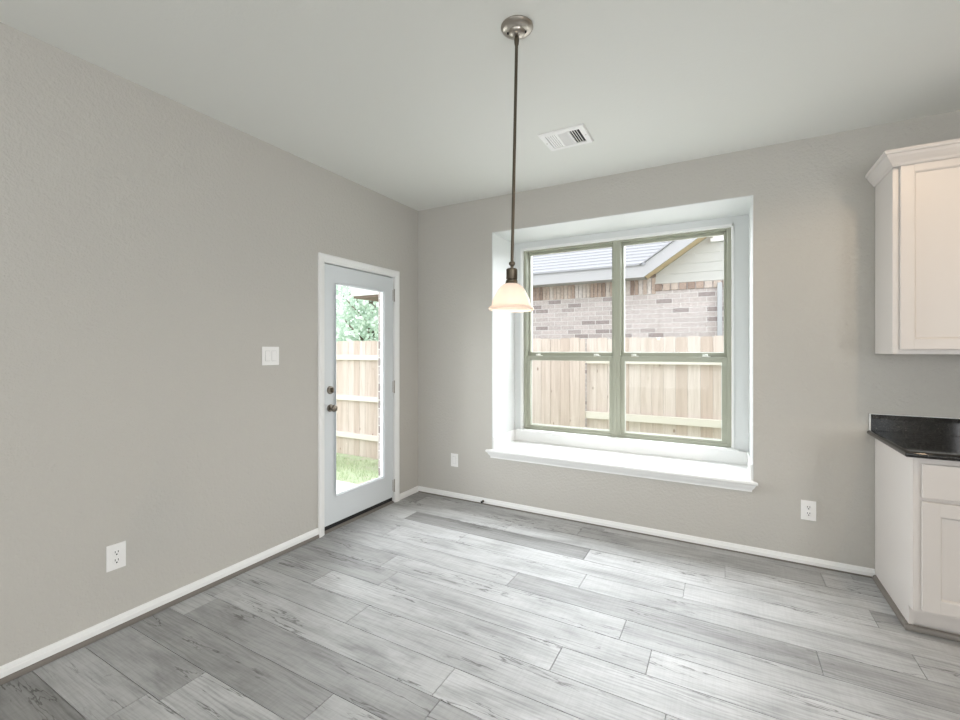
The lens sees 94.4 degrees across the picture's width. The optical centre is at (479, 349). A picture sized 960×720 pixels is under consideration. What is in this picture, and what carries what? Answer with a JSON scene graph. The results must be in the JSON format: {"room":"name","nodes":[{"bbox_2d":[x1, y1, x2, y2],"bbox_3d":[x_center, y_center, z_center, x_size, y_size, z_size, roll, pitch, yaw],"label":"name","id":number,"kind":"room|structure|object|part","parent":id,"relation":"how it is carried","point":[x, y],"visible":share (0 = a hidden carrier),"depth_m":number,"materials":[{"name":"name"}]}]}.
{"room":"dining area","nodes":[
{"label":"dining area","id":0,"kind":"room"},
{"bbox_2d":[0,22,417,665],"bbox_3d":[-2.366,0.085,1.347,0.160,2.900,8.310,0,0,29],"label":"wall","id":1,"kind":"structure","parent":0,"point":[152,246],"depth_m":2.32,"materials":[{"name":"grey paint"}]},
{"bbox_2d":[106,541,125,571],"bbox_3d":[-1.799,1.021,2.199,0.009,0.126,0.080,0,0,29],"label":"power outlet","id":2,"kind":"object","parent":1,"relation":"attached to","point":[115,553],"visible":1,"depth_m":2.19,"materials":[{"name":"white plastic"}]},
{"bbox_2d":[112,549,120,555],"bbox_3d":[-1.797,1.001,2.198,0.006,0.034,0.034,0,0,29],"label":"receptacle","id":3,"kind":"object","parent":2,"relation":"attached to","point":[115,552],"depth_m":2.20,"materials":[{"name":"white plastic"}]},
{"bbox_2d":[112,557,120,563],"bbox_3d":[-1.797,1.041,2.198,0.006,0.034,0.034,0,0,29],"label":"receptacle","id":4,"kind":"object","parent":2,"relation":"attached to","point":[115,560],"depth_m":2.20,"materials":[{"name":"white plastic"}]},
{"bbox_2d":[0,528,318,678],"bbox_3d":[-2.709,1.339,0.545,0.013,0.045,6.274,0,0,29],"label":"baseboard","id":5,"kind":"structure","parent":1,"relation":"attached to","point":[18,664],"depth_m":2.27,"materials":[{"name":"white paint"}]},
{"bbox_2d":[0,534,318,685],"bbox_3d":[-2.708,1.375,0.544,0.016,0.027,6.274,0,0,29],"label":"trim","id":6,"kind":"structure","parent":1,"relation":"attached to","point":[69,650],"depth_m":2.27,"materials":[{"name":"grey wood"}]},
{"bbox_2d":[262,347,278,364],"bbox_3d":[-1.386,0.039,2.946,0.012,0.122,0.124,0,0,29],"label":"light switch","id":7,"kind":"object","parent":1,"relation":"attached to","point":[270,355],"visible":1,"depth_m":2.94,"materials":[{"name":"white plastic"}]},
{"bbox_2d":[318,252,399,537],"bbox_3d":[-1.025,0.334,3.724,0.210,2.111,0.924,0,0,29],"label":"door","id":8,"kind":"structure","parent":1,"relation":"in","point":[337,510],"depth_m":3.59,"materials":[{"name":"white paint"}]},
{"bbox_3d":[-1.122,0.445,3.392,0.060,0.058,0.058,0,0,29],"label":"knob","id":9,"kind":"part","parent":8,"relation":"part of","materials":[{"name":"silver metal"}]},
{"bbox_3d":[-0.992,0.303,3.690,0.037,1.652,0.561,0,0,29],"label":"glass frame","id":10,"kind":"part","parent":8,"relation":"part of","materials":[{"name":"clear glass"}]},
{"bbox_2d":[400,486,418,499],"bbox_3d":[-0.676,1.359,4.233,0.013,0.053,0.304,0,0,29],"label":"baseboard","id":11,"kind":"structure","parent":1,"relation":"attached to","point":[409,492],"depth_m":4.23,"materials":[{"name":"white paint"}]},
{"bbox_2d":[378,292,380,476],"bbox_3d":[-2.812,0.125,0.822,0.105,3.300,9.660,0,0,29],"label":"wall","id":12,"kind":"structure","parent":0,"point":[379,293],"depth_m":4.26,"materials":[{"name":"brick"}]},
{"bbox_2d":[0,492,959,719],"bbox_3d":[0.296,1.462,-0.411,6.200,0.146,7.500,0,0,29],"label":"floor","id":13,"kind":"structure","parent":0,"point":[420,606],"depth_m":2.13,"materials":[{"name":"grey wood"}]},
{"bbox_2d":[872,439,959,641],"bbox_3d":[2.741,0.955,2.154,1.154,0.868,0.642,0,0,29],"label":"base cabinet","id":14,"kind":"object","parent":13,"relation":"on","point":[917,500],"visible":0.88,"depth_m":2.15,"materials":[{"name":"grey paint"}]},
{"bbox_2d":[867,413,959,461],"bbox_3d":[2.735,0.454,2.147,1.197,0.132,0.659,0,0,29],"label":"countertop","id":15,"kind":"structure","parent":14,"relation":"on","point":[937,438],"depth_m":2.53,"materials":[{"name":"black stone"}]},
{"bbox_3d":[2.752,1.375,2.174,1.154,0.027,0.564,0,0,29],"label":"shoe moulding","id":16,"kind":"part","parent":14,"relation":"part of","materials":[{"name":"grey wood"}]},
{"bbox_3d":[2.607,0.894,1.894,1.138,0.746,0.020,0,0,29],"label":"frame","id":17,"kind":"part","parent":14,"relation":"part of","materials":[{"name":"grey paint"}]},
{"bbox_3d":[2.355,0.627,2.010,0.527,0.162,0.018,0,0,29],"label":"drawer","id":18,"kind":"part","parent":14,"relation":"part of","materials":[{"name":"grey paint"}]},
{"bbox_3d":[2.355,0.989,2.010,0.527,0.524,0.019,0,0,29],"label":"door","id":19,"kind":"part","parent":14,"relation":"part of","materials":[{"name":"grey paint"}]},
{"bbox_2d":[0,0,959,210],"bbox_3d":[0.415,-1.445,-0.185,6.510,0.160,8.310,0,0,29],"label":"ceiling","id":20,"kind":"structure","parent":0,"point":[408,102],"depth_m":2.19,"materials":[{"name":"white paint"}]},
{"bbox_2d":[488,15,533,311],"bbox_3d":[0.144,-0.766,1.879,0.194,1.198,0.194,1,0,29],"label":"pendant light","id":21,"kind":"object","parent":20,"relation":"hanging from","point":[511,296],"visible":1,"depth_m":1.86,"materials":[{"name":"beige glass"}]},
{"bbox_3d":[0.133,-0.224,1.879,0.194,0.114,0.194,1,0,29],"label":"lamp shade","id":22,"kind":"part","parent":21,"relation":"part of","materials":[{"name":"white glass"}]},
{"bbox_3d":[0.145,-0.834,1.879,0.013,0.922,0.013,1,0,29],"label":"stem","id":23,"kind":"part","parent":21,"relation":"part of","materials":[{"name":"grey metal"}]},
{"bbox_2d":[537,124,593,150],"bbox_3d":[0.553,-1.359,2.860,0.293,0.012,0.254,0,0,29],"label":"ceiling vent","id":24,"kind":"object","parent":20,"relation":"in","point":[576,135],"visible":1,"depth_m":2.84,"materials":[{"name":"white plastic"}]},
{"bbox_2d":[418,110,959,568],"bbox_3d":[2.331,0.085,3.126,6.350,2.900,0.660,0,0,29],"label":"wall","id":25,"kind":"structure","parent":0,"point":[818,374],"depth_m":2.96,"materials":[{"name":"grey paint"}]},
{"bbox_2d":[451,453,457,466],"bbox_3d":[-0.239,1.030,4.160,0.076,0.122,0.008,0,0,29],"label":"wall plate","id":26,"kind":"object","parent":25,"relation":"attached to","point":[454,457],"visible":1,"depth_m":4.16,"materials":[{"name":"white plastic"}]},
{"bbox_2d":[485,440,757,491],"bbox_3d":[1.075,0.923,3.686,2.062,0.076,0.522,0,0,29],"label":"window sill","id":27,"kind":"structure","parent":25,"relation":"attached to","point":[733,476],"depth_m":3.50,"materials":[{"name":"white paint"}]},
{"bbox_2d":[492,195,752,479],"bbox_3d":[1.130,-0.059,3.765,1.993,1.987,0.620,0,0,29],"label":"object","id":28,"kind":"structure","parent":25,"relation":"attached to","point":[738,211],"depth_m":3.62,"materials":[{"name":"white paint"}]},
{"bbox_2d":[493,429,751,479],"bbox_3d":[1.104,0.830,3.718,1.981,0.111,0.507,0,0,29],"label":"trim","id":29,"kind":"structure","parent":25,"relation":"attached to","point":[671,449],"depth_m":3.84,"materials":[{"name":"white paint"}]},
{"bbox_2d":[520,223,733,448],"bbox_3d":[1.224,-0.106,3.978,1.819,1.769,0.140,0,0,29],"label":"window","id":30,"kind":"structure","parent":25,"relation":"in","point":[617,359],"depth_m":3.95,"materials":[{"name":"white paint"}]},
{"bbox_3d":[0.835,0.407,4.189,0.842,0.700,0.034,0,0,29],"label":"sash","id":31,"kind":"part","parent":30,"relation":"part of","materials":[{"name":"grey plastic"}]},
{"bbox_3d":[0.845,-0.100,4.206,0.894,1.745,0.093,0,0,29],"label":"frame","id":32,"kind":"part","parent":30,"relation":"part of","materials":[{"name":"grey plastic"}]},
{"bbox_3d":[0.855,-0.442,4.225,0.842,1.037,0.036,0,0,29],"label":"sash","id":33,"kind":"part","parent":30,"relation":"part of","materials":[{"name":"clear glass"}]},
{"bbox_3d":[1.624,0.766,3.775,0.847,0.020,0.085,0,0,29],"label":"frame sill","id":34,"kind":"part","parent":30,"relation":"part of","materials":[{"name":"grey plastic"}]},
{"bbox_3d":[1.615,0.407,3.759,0.835,0.700,0.034,0,0,29],"label":"sash","id":35,"kind":"part","parent":30,"relation":"part of","materials":[{"name":"grey plastic"}]},
{"bbox_3d":[1.635,-0.442,3.795,0.835,1.037,0.036,0,0,29],"label":"sash","id":36,"kind":"part","parent":30,"relation":"part of","materials":[{"name":"clear glass"}]},
{"bbox_3d":[1.625,-0.100,3.776,0.887,1.745,0.093,0,0,29],"label":"frame","id":37,"kind":"part","parent":30,"relation":"part of","materials":[{"name":"grey plastic"}]},
{"bbox_2d":[419,491,871,577],"bbox_3d":[0.894,1.383,3.533,3.408,0.010,0.014,0,0,29],"label":"trim","id":38,"kind":"structure","parent":25,"relation":"attached to","point":[419,491],"depth_m":3.25,"materials":[{"name":"grey wood"}]},
{"bbox_2d":[418,486,874,576],"bbox_3d":[0.900,1.356,3.530,3.427,0.044,0.013,0,0,29],"label":"baseboard","id":39,"kind":"structure","parent":25,"relation":"attached to","point":[683,537],"depth_m":3.25,"materials":[{"name":"white paint"}]},
{"bbox_2d":[801,500,815,520],"bbox_3d":[2.115,1.033,2.862,0.080,0.126,0.009,0,0,29],"label":"power outlet","id":40,"kind":"object","parent":25,"relation":"attached to","point":[808,508],"visible":1,"depth_m":2.86,"materials":[{"name":"white plastic"}]},
{"bbox_2d":[865,138,959,353],"bbox_3d":[2.788,-0.524,2.272,1.185,1.093,0.389,0,0,29],"label":"upper cabinet","id":41,"kind":"object","parent":25,"relation":"attached to","point":[917,188],"visible":1,"depth_m":2.37,"materials":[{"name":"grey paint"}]},
{"bbox_3d":[2.788,-1.030,2.272,1.185,0.081,0.389,0,0,29],"label":"crown moulding","id":42,"kind":"part","parent":41,"relation":"part of","materials":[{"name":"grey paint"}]},
{"bbox_3d":[2.753,-0.511,2.159,1.138,1.067,0.020,0,0,29],"label":"frame","id":43,"kind":"part","parent":41,"relation":"part of","materials":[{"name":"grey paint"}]},
{"bbox_3d":[2.502,-0.505,2.274,0.533,1.005,0.019,0,0,29],"label":"door","id":44,"kind":"part","parent":41,"relation":"part of","materials":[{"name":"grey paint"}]},
{"bbox_2d":[871,414,959,435],"bbox_3d":[2.896,0.440,2.424,1.182,0.099,0.019,0,0,29],"label":"backsplash","id":45,"kind":"structure","parent":25,"relation":"attached to","point":[888,423],"depth_m":2.60,"materials":[{"name":"black stone"}]},
{"label":"outside","id":46,"kind":"structure","parent":0,"visible":0},
{"bbox_2d":[336,453,377,483],"bbox_3d":[-2.646,1.725,31.753,90.000,0.420,74.000,0,0,29],"label":"ground","id":47,"kind":"structure","parent":46,"point":[368,467],"depth_m":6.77,"materials":[{"name":"green plant"}]},
{"bbox_2d":[336,480,358,492],"bbox_3d":[-2.865,1.559,3.881,2.920,0.112,3.368,0,0,29],"label":"patio slab","id":48,"kind":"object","parent":47,"relation":"on","point":[340,485],"depth_m":4.93,"materials":[{"name":"grey concrete"}]},
{"bbox_2d":[336,341,377,458],"bbox_3d":[-2.833,0.885,8.479,4.938,2.111,0.168,0,0,29],"label":"fence section","id":49,"kind":"object","parent":47,"relation":"on","point":[356,361],"visible":0.2,"depth_m":8.11,"materials":[{"name":"brown wood"}]},
{"bbox_3d":[-2.860,0.136,8.430,4.938,0.089,0.056,0,0,29],"label":"rail","id":50,"kind":"part","parent":49,"relation":"part of","materials":[{"name":"beige wood"}]},
{"bbox_3d":[-2.860,0.878,8.430,4.938,0.089,0.056,0,0,29],"label":"rail","id":51,"kind":"part","parent":49,"relation":"part of","materials":[{"name":"beige wood"}]},
{"bbox_3d":[-2.860,1.565,8.430,4.938,0.089,0.056,0,0,29],"label":"rail","id":52,"kind":"part","parent":49,"relation":"part of","materials":[{"name":"beige wood"}]},
{"bbox_2d":[336,285,377,341],"bbox_3d":[-4.129,-1.762,14.289,5.353,7.675,4.588,0,0,29],"label":"tree","id":53,"kind":"object","parent":47,"relation":"on","point":[366,326],"visible":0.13,"depth_m":13.14,"materials":[{"name":"green plant"}]},
{"bbox_2d":[346,286,377,301],"bbox_3d":[-0.871,0.405,6.535,1.850,3.060,1.140,0,0,29],"label":"outbuilding","id":54,"kind":"structure","parent":47,"relation":"on","point":[357,293],"depth_m":6.43,"materials":[{"name":"brick"}]},
{"bbox_2d":[532,338,585,426],"bbox_3d":[0.396,0.884,6.686,2.443,2.112,0.192,0,0,29],"label":"fence section","id":55,"kind":"object","parent":47,"relation":"on","point":[558,387],"visible":0.25,"depth_m":6.20,"materials":[{"name":"brown wood"}]},
{"bbox_2d":[533,228,731,436],"bbox_3d":[4.875,-1.377,9.420,10.230,6.704,6.000,0,0,29],"label":"house","id":56,"kind":"structure","parent":47,"relation":"on","point":[673,288],"depth_m":7.59,"materials":[{"name":"brick"}]},
{"bbox_2d":[586,336,731,445],"bbox_3d":[2.946,0.884,5.294,3.365,2.112,0.168,0,0,29],"label":"fence section","id":57,"kind":"object","parent":47,"relation":"on","point":[644,380],"visible":0.26,"depth_m":5.61,"materials":[{"name":"brown wood"}]},
{"bbox_3d":[2.920,0.136,5.245,3.365,0.089,0.056,0,0,29],"label":"rail","id":58,"kind":"part","parent":57,"relation":"part of","materials":[{"name":"beige wood"}]},
{"bbox_3d":[2.920,0.878,5.245,3.365,0.089,0.056,0,0,29],"label":"rail","id":59,"kind":"part","parent":57,"relation":"part of","materials":[{"name":"beige wood"}]}
]}

